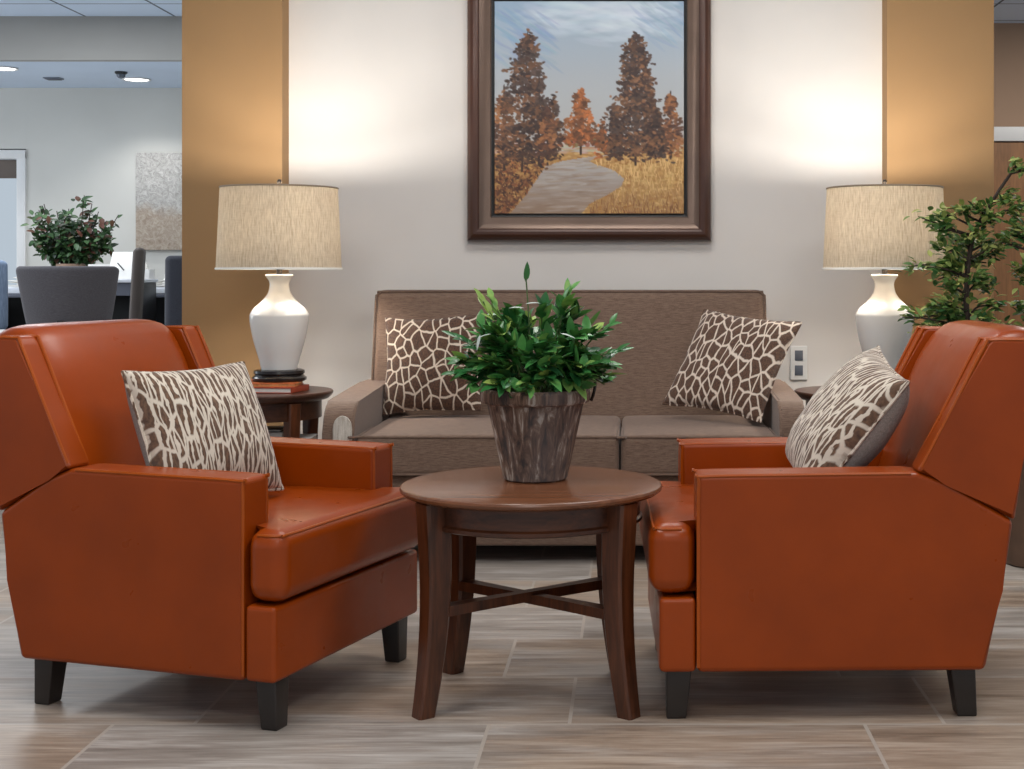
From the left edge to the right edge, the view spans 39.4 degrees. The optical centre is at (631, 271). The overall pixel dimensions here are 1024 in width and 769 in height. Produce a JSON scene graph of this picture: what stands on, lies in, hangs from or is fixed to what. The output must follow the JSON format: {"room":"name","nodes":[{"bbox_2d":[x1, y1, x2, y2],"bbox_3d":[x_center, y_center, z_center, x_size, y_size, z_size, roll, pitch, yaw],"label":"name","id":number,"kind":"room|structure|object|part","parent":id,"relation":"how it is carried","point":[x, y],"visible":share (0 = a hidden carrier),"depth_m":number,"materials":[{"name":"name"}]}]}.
{"room":"lobby lounge","nodes":[
{"label":"lobby lounge","id":0,"kind":"room"},
{"bbox_2d":[0,88,181,284],"bbox_3d":[-4.500,-0.350,11.275,5.400,2.800,0.150,0,0,0],"label":"wall","id":1,"kind":"structure","parent":0,"point":[79,142],"depth_m":11.20,"materials":[{"name":"paint"}]},
{"bbox_2d":[0,160,16,177],"bbox_3d":[-5.370,-0.812,11.232,1.050,0.145,0.025,0,0,0],"label":"roller blind","id":2,"kind":"object","parent":1,"relation":"attached to","point":[8,168],"depth_m":11.22,"materials":[{"name":"fabric"}]},
{"bbox_2d":[0,150,25,284],"bbox_3d":[-5.370,0.045,11.249,1.200,2.010,0.141,0,0,0],"label":"door","id":3,"kind":"structure","parent":1,"relation":"in","point":[12,162],"depth_m":11.25,"materials":[{"name":"white paint"}]},
{"bbox_3d":[-5.370,0.070,11.253,1.060,1.920,0.006,0,0,0],"label":"glass pane","id":4,"kind":"part","parent":3,"relation":"part of","materials":[{"name":"white glass"}]},
{"bbox_2d":[136,153,181,249],"bbox_3d":[-3.420,-0.555,11.178,0.950,0.765,0.040,0,0,0],"label":"wall art","id":5,"kind":"object","parent":1,"relation":"attached to","point":[158,175],"visible":0.27,"depth_m":11.16,"materials":[{"name":"paint"}]},
{"bbox_2d":[0,62,181,87],"bbox_3d":[-4.900,-1.500,10.500,6.200,0.100,1.400,0,0,0],"label":"ceiling","id":6,"kind":"structure","parent":0,"point":[29,74],"depth_m":10.44,"materials":[{"name":"white paint"}]},
{"bbox_2d":[0,66,18,70],"bbox_3d":[-4.470,-1.444,10.100,0.210,0.010,0.210,0,0,0],"label":"recessed light","id":7,"kind":"object","parent":6,"relation":"in","point":[2,68],"visible":1,"depth_m":10.09,"materials":[{"name":"white paint"}]},
{"bbox_2d":[43,77,63,79],"bbox_3d":[-4.320,-1.442,10.620,0.120,0.014,0.100,0,0,0],"label":"ceiling vent","id":8,"kind":"object","parent":6,"relation":"in","point":[46,78],"visible":1,"depth_m":10.58,"materials":[{"name":"metal"}]},
{"bbox_2d":[115,71,127,78],"bbox_3d":[-3.700,-1.425,10.300,0.088,0.049,0.088,0,0,0],"label":"ceiling camera","id":9,"kind":"object","parent":6,"relation":"attached to","point":[120,74],"visible":1,"depth_m":10.27,"materials":[{"name":"black plastic"}]},
{"bbox_2d":[122,77,150,81],"bbox_3d":[-3.720,-1.444,10.680,0.210,0.010,0.210,0,0,0],"label":"recessed light","id":10,"kind":"object","parent":6,"relation":"in","point":[131,79],"visible":1,"depth_m":10.66,"materials":[{"name":"white paint"}]},
{"bbox_2d":[0,16,181,61],"bbox_3d":[-4.900,-1.650,9.765,6.200,0.400,0.070,0,0,0],"label":"wall","id":11,"kind":"structure","parent":0,"point":[22,38],"depth_m":9.73,"materials":[{"name":"grey paint"}]},
{"bbox_2d":[182,0,288,425],"bbox_3d":[-1.738,-0.350,6.400,0.436,2.800,0.440,0,0,0],"label":"wall","id":12,"kind":"structure","parent":0,"point":[235,53],"depth_m":6.18,"materials":[{"name":"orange paint"}]},
{"bbox_2d":[0,511,1023,768],"bbox_3d":[-1.000,1.100,4.750,14.000,0.100,14.500,0,0,0],"label":"floor","id":13,"kind":"structure","parent":0,"point":[534,690],"depth_m":3.41,"materials":[{"name":"brown wood"}]},
{"bbox_2d":[0,260,7,328],"bbox_3d":[-3.950,0.489,8.722,0.660,1.119,0.617,0,0,12],"label":"office chair","id":14,"kind":"object","parent":13,"relation":"on","point":[3,265],"visible":0.23,"depth_m":8.53,"materials":[{"name":"blue fabric"}]},
{"bbox_2d":[16,266,118,324],"bbox_3d":[-2.935,0.509,7.502,0.660,1.079,0.617,0,0,-6],"label":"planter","id":15,"kind":"object","parent":13,"relation":"on","point":[48,294],"visible":0.3,"depth_m":7.26,"materials":[{"name":"grey fabric"}]},
{"bbox_2d":[6,286,164,328],"bbox_3d":[-3.425,0.575,9.750,2.550,0.950,1.200,0,0,0],"label":"office desk","id":16,"kind":"object","parent":13,"relation":"on","point":[16,317],"visible":0.02,"depth_m":9.95,"materials":[{"name":"white laminate"}]},
{"bbox_2d":[8,277,18,286],"bbox_3d":[-3.857,0.066,9.299,0.373,0.063,0.281,0,0,0],"label":"paper stack","id":17,"kind":"object","parent":16,"relation":"on","point":[14,281],"visible":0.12,"depth_m":9.21,"materials":[{"name":"white paper"}]},
{"bbox_2d":[21,195,121,265],"bbox_3d":[-3.793,-0.206,9.585,0.666,0.611,0.389,0,0,0],"label":"plant","id":18,"kind":"object","parent":16,"relation":"on","point":[69,245],"visible":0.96,"depth_m":9.52,"materials":[{"name":"green plant"}]},
{"bbox_3d":[-3.780,0.022,9.600,0.206,0.155,0.206,0,0,0],"label":"pot","id":19,"kind":"part","parent":18,"relation":"part of","materials":[{"name":"ceramic"}]},
{"bbox_2d":[8,286,164,293],"bbox_3d":[-3.425,0.120,9.750,2.550,0.040,1.200,0,0,0],"label":"countertop","id":20,"kind":"structure","parent":16,"relation":"on","point":[11,290],"depth_m":9.15,"materials":[{"name":"white laminate"}]},
{"bbox_3d":[-3.425,0.153,9.170,2.510,0.024,0.040,0,0,0],"label":"edge rail","id":21,"kind":"part","parent":16,"relation":"part of","materials":[{"name":"stone"}]},
{"bbox_2d":[88,264,109,265],"bbox_3d":[-3.462,0.025,9.308,0.170,0.150,0.069,0,0,-4],"label":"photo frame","id":22,"kind":"object","parent":16,"relation":"on","point":[88,264],"visible":0.08,"depth_m":9.27,"materials":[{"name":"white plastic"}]},
{"bbox_2d":[144,262,154,278],"bbox_3d":[-3.300,0.013,9.620,0.110,0.173,0.110,0,0,0],"label":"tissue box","id":23,"kind":"object","parent":16,"relation":"on","point":[149,273],"visible":0.3,"depth_m":9.59,"materials":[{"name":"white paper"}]},
{"bbox_2d":[156,280,164,286],"bbox_3d":[-3.155,0.076,9.315,0.273,0.043,0.274,0,0,0],"label":"paper stack","id":24,"kind":"object","parent":16,"relation":"on","point":[162,281],"visible":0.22,"depth_m":9.23,"materials":[{"name":"white paper"}]},
{"bbox_2d":[112,279,157,321],"bbox_3d":[-3.305,0.547,8.840,0.590,1.005,0.400,0,0,0],"label":"desk","id":25,"kind":"object","parent":13,"relation":"on","point":[122,300],"visible":0.14,"depth_m":8.94,"materials":[{"name":"white laminate"}]},
{"bbox_2d":[110,252,132,278],"bbox_3d":[-3.160,-0.041,8.849,0.170,0.170,0.122,0,0,5],"label":"holder","id":26,"kind":"object","parent":25,"relation":"on","point":[122,261],"visible":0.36,"depth_m":8.84,"materials":[{"name":"white plastic"}]},
{"bbox_3d":[-3.305,0.105,8.665,0.570,0.079,0.030,0,0,0],"label":"rail","id":27,"kind":"part","parent":25,"relation":"part of","materials":[{"name":"metal"}]},
{"bbox_3d":[-3.300,0.533,8.975,0.480,0.934,0.030,0,0,0],"label":"panel","id":28,"kind":"part","parent":25,"relation":"part of","materials":[{"name":"black plastic"}]},
{"bbox_2d":[118,279,157,282],"bbox_3d":[-3.305,0.055,8.840,0.590,0.020,0.400,0,0,0],"label":"countertop","id":29,"kind":"structure","parent":25,"relation":"on","point":[119,280],"depth_m":8.64,"materials":[{"name":"white laminate"}]},
{"bbox_3d":[-3.040,0.558,8.860,0.040,0.984,0.340,0,0,0],"label":"panel","id":30,"kind":"part","parent":25,"relation":"part of","materials":[{"name":"black plastic"}]},
{"bbox_2d":[129,248,145,318],"bbox_3d":[-3.091,0.455,8.220,0.617,1.189,0.660,0,0,-20],"label":"office chair","id":31,"kind":"object","parent":13,"relation":"on","point":[139,254],"visible":0.23,"depth_m":8.10,"materials":[{"name":"grey fabric"}]},
{"bbox_2d":[165,256,181,325],"bbox_3d":[-2.421,0.479,8.021,0.660,1.139,0.617,0,0,-25],"label":"office chair","id":32,"kind":"object","parent":13,"relation":"on","point":[173,264],"visible":0.06,"depth_m":7.77,"materials":[{"name":"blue fabric"}]},
{"bbox_2d":[0,319,417,730],"bbox_3d":[-1.088,0.591,3.679,0.870,0.919,0.729,0,0,18],"label":"armchair","id":33,"kind":"object","parent":13,"relation":"on","point":[113,559],"visible":0.86,"depth_m":3.39,"materials":[{"name":"orange leather"}]},
{"bbox_3d":[-1.419,0.991,3.471,0.059,0.119,0.059,0,0,18],"label":"leg","id":34,"kind":"part","parent":33,"relation":"part of","materials":[{"name":"black wood"}]},
{"bbox_2d":[0,319,188,465],"bbox_3d":[-1.367,0.372,3.769,0.283,0.482,0.574,0,0,18],"label":"cushion","id":35,"kind":"object","parent":33,"relation":"on","point":[84,361],"depth_m":3.64,"materials":[{"name":"orange leather"}]},
{"bbox_3d":[-1.191,0.699,3.388,0.680,0.466,0.107,0,0,18],"label":"arm","id":36,"kind":"part","parent":33,"relation":"part of","materials":[{"name":"orange leather"}]},
{"bbox_2d":[121,361,283,490],"bbox_3d":[-1.087,0.409,3.623,0.240,0.340,0.370,0,0,37],"label":"throw pillow","id":37,"kind":"object","parent":33,"relation":"on","point":[212,418],"visible":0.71,"depth_m":3.54,"materials":[{"name":"beige fabric"}]},
{"bbox_3d":[-1.126,0.430,3.653,0.103,0.362,0.360,-32,-18,35],"label":"panel","id":38,"kind":"part","parent":37,"relation":"part of","materials":[{"name":"beige fabric"}]},
{"bbox_3d":[-0.830,0.991,3.279,0.055,0.119,0.059,0,0,18],"label":"leg","id":39,"kind":"part","parent":33,"relation":"part of","materials":[{"name":"black wood"}]},
{"bbox_3d":[-1.000,0.699,3.975,0.680,0.466,0.107,0,0,18],"label":"arm","id":40,"kind":"part","parent":33,"relation":"part of","materials":[{"name":"orange leather"}]},
{"bbox_3d":[-0.733,0.845,3.563,0.079,0.174,0.720,0,0,18],"label":"rail","id":41,"kind":"part","parent":33,"relation":"part of","materials":[{"name":"orange leather"}]},
{"bbox_2d":[251,486,417,601],"bbox_3d":[-0.924,0.668,3.626,0.526,0.168,0.728,0,0,18],"label":"seat cushion","id":42,"kind":"object","parent":33,"relation":"on","point":[311,541],"depth_m":3.47,"materials":[{"name":"orange leather"}]},
{"bbox_3d":[-0.644,0.991,3.850,0.055,0.119,0.059,0,0,18],"label":"leg","id":43,"kind":"part","parent":33,"relation":"part of","materials":[{"name":"black wood"}]},
{"bbox_2d":[256,386,332,438],"bbox_3d":[-1.470,0.760,5.640,0.560,0.580,0.560,0,0,0],"label":"end table","id":44,"kind":"object","parent":13,"relation":"on","point":[290,409],"visible":0.27,"depth_m":5.46,"materials":[{"name":"brown wood"}]},
{"bbox_2d":[254,384,308,393],"bbox_3d":[-1.425,0.459,5.600,0.250,0.022,0.190,0,0,8],"label":"book","id":45,"kind":"object","parent":44,"relation":"on","point":[282,390],"visible":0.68,"depth_m":5.51,"materials":[{"name":"red paper"}]},
{"bbox_2d":[251,380,303,386],"bbox_3d":[-1.430,0.440,5.610,0.240,0.015,0.180,0,0,-3],"label":"book","id":46,"kind":"object","parent":45,"relation":"on","point":[255,384],"visible":0.34,"depth_m":5.53,"materials":[{"name":"orange paper"}]},
{"bbox_2d":[214,179,342,382],"bbox_3d":[-1.400,0.031,5.645,0.495,0.801,0.495,0,0,0],"label":"table lamp","id":47,"kind":"object","parent":46,"relation":"on","point":[278,227],"visible":1,"depth_m":5.49,"materials":[{"name":"white ceramic"}]},
{"bbox_3d":[-1.400,-0.013,5.645,0.495,0.008,0.495,0,0,0],"label":"shade trim","id":48,"kind":"part","parent":47,"relation":"part of","materials":[{"name":"beige fabric"}]},
{"bbox_3d":[-1.400,-0.164,5.645,0.122,0.343,0.032,0,0,0],"label":"stem","id":49,"kind":"part","parent":47,"relation":"part of","materials":[{"name":"brown metal"}]},
{"bbox_3d":[-1.400,-0.173,5.645,0.486,0.320,0.486,0,0,0],"label":"lamp shade","id":50,"kind":"part","parent":47,"relation":"part of","materials":[{"name":"fabric"}]},
{"bbox_3d":[-1.400,-0.334,5.645,0.463,0.006,0.463,0,0,0],"label":"shade trim","id":51,"kind":"part","parent":47,"relation":"part of","materials":[{"name":"beige fabric"}]},
{"bbox_3d":[-1.305,0.778,5.475,0.068,0.544,0.052,0,0,45],"label":"leg","id":52,"kind":"part","parent":44,"relation":"part of","materials":[{"name":"brown wood"}]},
{"bbox_2d":[300,434,317,438],"bbox_3d":[-1.425,0.667,5.640,0.330,0.034,0.150,0,0,-2],"label":"magazine","id":53,"kind":"object","parent":44,"relation":"on","point":[306,436],"visible":0.19,"depth_m":5.66,"materials":[{"name":"white paper"}]},
{"bbox_2d":[269,431,282,436],"bbox_3d":[-1.470,0.639,5.640,0.220,0.022,0.150,0,0,3],"label":"magazine","id":54,"kind":"object","parent":53,"relation":"on","point":[272,434],"visible":0.08,"depth_m":5.57,"materials":[{"name":"white paper"}]},
{"bbox_2d":[267,426,282,431],"bbox_3d":[-1.480,0.623,5.640,0.200,0.010,0.140,0,0,-4],"label":"magazine","id":55,"kind":"object","parent":54,"relation":"on","point":[270,428],"visible":0.18,"depth_m":5.61,"materials":[{"name":"black paper"}]},
{"bbox_3d":[-1.305,0.778,5.805,0.052,0.544,0.068,0,0,45],"label":"leg","id":56,"kind":"part","parent":44,"relation":"part of","materials":[{"name":"brown wood"}]},
{"bbox_2d":[399,466,661,720],"bbox_3d":[-0.250,0.787,3.545,0.651,0.525,0.651,0,0,0],"label":"coffee table","id":57,"kind":"object","parent":13,"relation":"on","point":[454,508],"visible":0.97,"depth_m":3.36,"materials":[{"name":"brown wood"}]},
{"bbox_3d":[-0.476,0.799,3.370,0.085,0.502,0.066,0,0,-38],"label":"leg","id":58,"kind":"part","parent":57,"relation":"part of","materials":[{"name":"brown wood"}]},
{"bbox_3d":[-0.454,0.799,3.720,0.085,0.502,0.066,0,0,41],"label":"leg","id":59,"kind":"part","parent":57,"relation":"part of","materials":[{"name":"brown wood"}]},
{"bbox_2d":[439,262,633,482],"bbox_3d":[-0.245,0.249,3.617,0.468,0.552,0.421,0,0,0],"label":"potted plant","id":60,"kind":"object","parent":57,"relation":"on","point":[535,401],"visible":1,"depth_m":3.53,"materials":[{"name":"green plant"}]},
{"bbox_3d":[-0.245,0.409,3.605,0.278,0.230,0.278,0,0,0],"label":"pot","id":61,"kind":"part","parent":60,"relation":"part of","materials":[{"name":"brown wood"}]},
{"bbox_3d":[-0.115,0.273,3.608,0.070,0.106,0.026,0,0,44],"label":"pot handle","id":62,"kind":"part","parent":60,"relation":"part of","materials":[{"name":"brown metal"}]},
{"bbox_3d":[-0.046,0.799,3.720,0.085,0.502,0.066,0,0,-41],"label":"leg","id":63,"kind":"part","parent":57,"relation":"part of","materials":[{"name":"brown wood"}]},
{"bbox_3d":[-0.024,0.799,3.370,0.085,0.502,0.066,0,0,38],"label":"leg","id":64,"kind":"part","parent":57,"relation":"part of","materials":[{"name":"brown wood"}]},
{"bbox_2d":[322,290,803,545],"bbox_3d":[-0.243,0.563,5.593,1.736,0.974,1.046,0,0,0],"label":"sofa","id":65,"kind":"object","parent":13,"relation":"on","point":[626,426],"visible":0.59,"depth_m":5.82,"materials":[{"name":"brown fabric"}]},
{"bbox_3d":[-1.053,0.711,5.513,0.116,0.529,0.835,0,0,0],"label":"arm","id":66,"kind":"part","parent":65,"relation":"part of"},
{"bbox_2d":[382,314,481,414],"bbox_3d":[-0.797,0.369,5.691,0.420,0.403,0.163,0,0,6],"label":"throw pillow","id":67,"kind":"object","parent":65,"relation":"on","point":[417,350],"visible":0.86,"depth_m":5.64,"materials":[{"name":"brown fabric"}]},
{"bbox_2d":[357,415,620,472],"bbox_3d":[-0.517,0.651,5.445,0.942,0.156,0.730,0,0,0],"label":"seat cushion","id":68,"kind":"object","parent":65,"relation":"on","point":[422,443],"depth_m":5.08,"materials":[{"name":"brown fabric"}]},
{"bbox_3d":[-0.258,0.366,5.963,1.640,0.580,0.306,0,0,0],"label":"backrest","id":69,"kind":"part","parent":65,"relation":"part of","materials":[{"name":"brown fabric"}]},
{"bbox_2d":[621,415,773,472],"bbox_3d":[0.241,0.651,5.445,0.562,0.156,0.730,0,0,0],"label":"seat cushion","id":70,"kind":"object","parent":65,"relation":"on","point":[649,443],"depth_m":5.13,"materials":[{"name":"brown fabric"}]},
{"bbox_2d":[662,309,802,422],"bbox_3d":[0.388,0.357,5.529,0.488,0.415,0.268,0,0,35],"label":"throw pillow","id":71,"kind":"object","parent":65,"relation":"on","point":[731,364],"visible":1,"depth_m":5.46,"materials":[{"name":"brown fabric"}]},
{"bbox_3d":[0.577,0.711,5.513,0.096,0.529,0.835,0,0,0],"label":"arm","id":72,"kind":"part","parent":65,"relation":"part of"},
{"bbox_2d":[794,386,820,404],"bbox_3d":[0.925,0.760,5.640,0.560,0.580,0.560,0,0,0],"label":"end table","id":73,"kind":"object","parent":13,"relation":"on","point":[805,393],"visible":0.06,"depth_m":5.59,"materials":[{"name":"brown wood"}]},
{"bbox_3d":[0.960,0.459,5.620,0.300,0.022,0.200,0,0,-4],"label":"book","id":74,"kind":"object","parent":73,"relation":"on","visible":0},
{"bbox_3d":[0.985,0.440,5.620,0.320,0.015,0.210,0,0,2],"label":"book","id":75,"kind":"object","parent":74,"relation":"on","visible":0},
{"bbox_2d":[822,179,945,369],"bbox_3d":[1.005,0.031,5.660,0.495,0.801,0.495,0,0,0],"label":"table lamp","id":76,"kind":"object","parent":75,"relation":"on","point":[865,227],"visible":0.8,"depth_m":5.48,"materials":[{"name":"beige fabric"}]},
{"bbox_3d":[1.005,-0.013,5.660,0.495,0.008,0.495,0,0,0],"label":"shade trim","id":77,"kind":"part","parent":76,"relation":"part of","materials":[{"name":"beige fabric"}]},
{"bbox_3d":[1.005,-0.173,5.660,0.486,0.320,0.486,0,0,0],"label":"lamp shade","id":78,"kind":"part","parent":76,"relation":"part of","materials":[{"name":"fabric"}]},
{"bbox_3d":[1.005,-0.334,5.660,0.463,0.006,0.463,0,0,0],"label":"shade trim","id":79,"kind":"part","parent":76,"relation":"part of","materials":[{"name":"beige fabric"}]},
{"bbox_2d":[640,320,1023,718],"bbox_3d":[0.503,0.591,3.674,0.946,0.919,0.729,0,0,-2],"label":"armchair","id":80,"kind":"object","parent":13,"relation":"on","point":[756,561],"visible":0.89,"depth_m":3.32,"materials":[{"name":"orange leather"}]},
{"bbox_2d":[640,481,695,592],"bbox_3d":[0.316,0.668,3.670,0.572,0.168,0.728,0,0,-2],"label":"seat cushion","id":81,"kind":"object","parent":80,"relation":"on","point":[668,522],"depth_m":3.32,"materials":[{"name":"orange leather"}]},
{"bbox_3d":[0.097,0.845,3.664,0.086,0.174,0.720,0,0,-2],"label":"rail","id":82,"kind":"part","parent":80,"relation":"part of","materials":[{"name":"orange leather"}]},
{"bbox_3d":[0.110,0.991,3.364,0.060,0.119,0.060,0,0,-2],"label":"leg","id":83,"kind":"part","parent":80,"relation":"part of","materials":[{"name":"black wood"}]},
{"bbox_3d":[0.504,0.699,3.983,0.740,0.466,0.107,0,0,-2],"label":"arm","id":84,"kind":"part","parent":80,"relation":"part of","materials":[{"name":"orange leather"}]},
{"bbox_2d":[785,345,909,467],"bbox_3d":[0.544,0.388,3.639,0.291,0.385,0.420,0,0,4],"label":"throw pillow","id":85,"kind":"object","parent":80,"relation":"on","point":[849,420],"visible":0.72,"depth_m":3.49,"materials":[{"name":"beige fabric"}]},
{"bbox_3d":[0.589,0.417,3.644,0.100,0.390,0.390,35,7,-6],"label":"panel","id":86,"kind":"part","parent":85,"relation":"part of","materials":[{"name":"fabric"}]},
{"bbox_3d":[0.520,0.699,3.366,0.740,0.466,0.107,0,0,-2],"label":"arm","id":87,"kind":"part","parent":80,"relation":"part of","materials":[{"name":"orange leather"}]},
{"bbox_2d":[878,320,1023,467],"bbox_3d":[0.822,0.372,3.683,0.307,0.482,0.574,0,0,-2],"label":"cushion","id":88,"kind":"object","parent":80,"relation":"on","point":[938,359],"depth_m":3.66,"materials":[{"name":"orange leather"}]},
{"bbox_3d":[0.783,0.991,3.382,0.064,0.119,0.060,0,0,-2],"label":"leg","id":89,"kind":"part","parent":80,"relation":"part of","materials":[{"name":"black wood"}]},
{"bbox_2d":[894,156,1023,567],"bbox_3d":[1.371,0.318,5.099,0.886,1.464,0.389,0,0,0],"label":"potted tree","id":90,"kind":"object","parent":13,"relation":"on","point":[952,264],"visible":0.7,"depth_m":5.06,"materials":[{"name":"green plant"}]},
{"bbox_3d":[1.450,0.824,5.120,0.326,0.452,0.326,0,0,0],"label":"pot","id":91,"kind":"part","parent":90,"relation":"part of","materials":[{"name":"brown"}]},
{"bbox_2d":[0,0,1023,22],"bbox_3d":[-1.000,-1.800,4.750,14.000,0.100,14.500,0,0,0],"label":"ceiling","id":92,"kind":"structure","parent":0,"point":[7,7],"depth_m":9.45,"materials":[{"name":"paint"}]},
{"bbox_2d":[289,0,881,438],"bbox_3d":[-0.200,-0.350,6.460,3.000,2.800,0.320,0,0,0],"label":"wall","id":93,"kind":"structure","parent":0,"point":[378,88],"depth_m":6.30,"materials":[{"name":"beige paint"}]},
{"bbox_2d":[467,0,710,241],"bbox_3d":[-0.189,-0.725,6.264,1.078,1.180,0.064,0,0,0],"label":"framed painting","id":94,"kind":"object","parent":93,"relation":"attached to","point":[588,120],"visible":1,"depth_m":6.27,"materials":[{"name":"wood"}]},
{"bbox_2d":[790,346,806,379],"bbox_3d":[0.738,0.402,6.292,0.075,0.150,0.013,0,0,0],"label":"wall outlet","id":95,"kind":"object","parent":93,"relation":"attached to","point":[798,354],"visible":0.99,"depth_m":6.29,"materials":[{"name":"white plastic"}]},
{"bbox_2d":[795,365,802,374],"bbox_3d":[0.738,0.435,6.287,0.036,0.045,0.004,0,0,0],"label":"socket","id":96,"kind":"object","parent":95,"relation":"attached to","point":[798,368],"depth_m":6.29,"materials":[{"name":"grey plastic"}]},
{"bbox_2d":[795,350,802,360],"bbox_3d":[0.738,0.369,6.287,0.036,0.045,0.004,0,0,0],"label":"socket","id":97,"kind":"object","parent":95,"relation":"attached to","point":[798,353],"depth_m":6.29,"materials":[{"name":"grey plastic"}]},
{"bbox_2d":[882,0,993,335],"bbox_3d":[1.341,-0.350,6.400,0.465,2.800,0.440,0,0,0],"label":"wall","id":98,"kind":"structure","parent":0,"point":[938,55],"depth_m":6.18,"materials":[{"name":"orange paint"}]},
{"bbox_2d":[994,23,1023,142],"bbox_3d":[3.650,-0.350,10.075,4.700,2.800,0.150,0,0,0],"label":"wall","id":99,"kind":"structure","parent":0,"point":[1008,37],"depth_m":10.00,"materials":[{"name":"beige paint"}]},
{"bbox_2d":[994,127,1023,326],"bbox_3d":[3.100,0.018,9.939,1.500,2.065,0.120,0,0,0],"label":"door","id":100,"kind":"structure","parent":99,"relation":"in","point":[1003,152],"depth_m":9.95,"materials":[{"name":"brown wood"}]},
{"bbox_3d":[3.100,0.018,9.964,1.500,2.065,0.069,0,0,0],"label":"frame","id":101,"kind":"part","parent":100,"relation":"part of","materials":[{"name":"white paint"}]}
]}

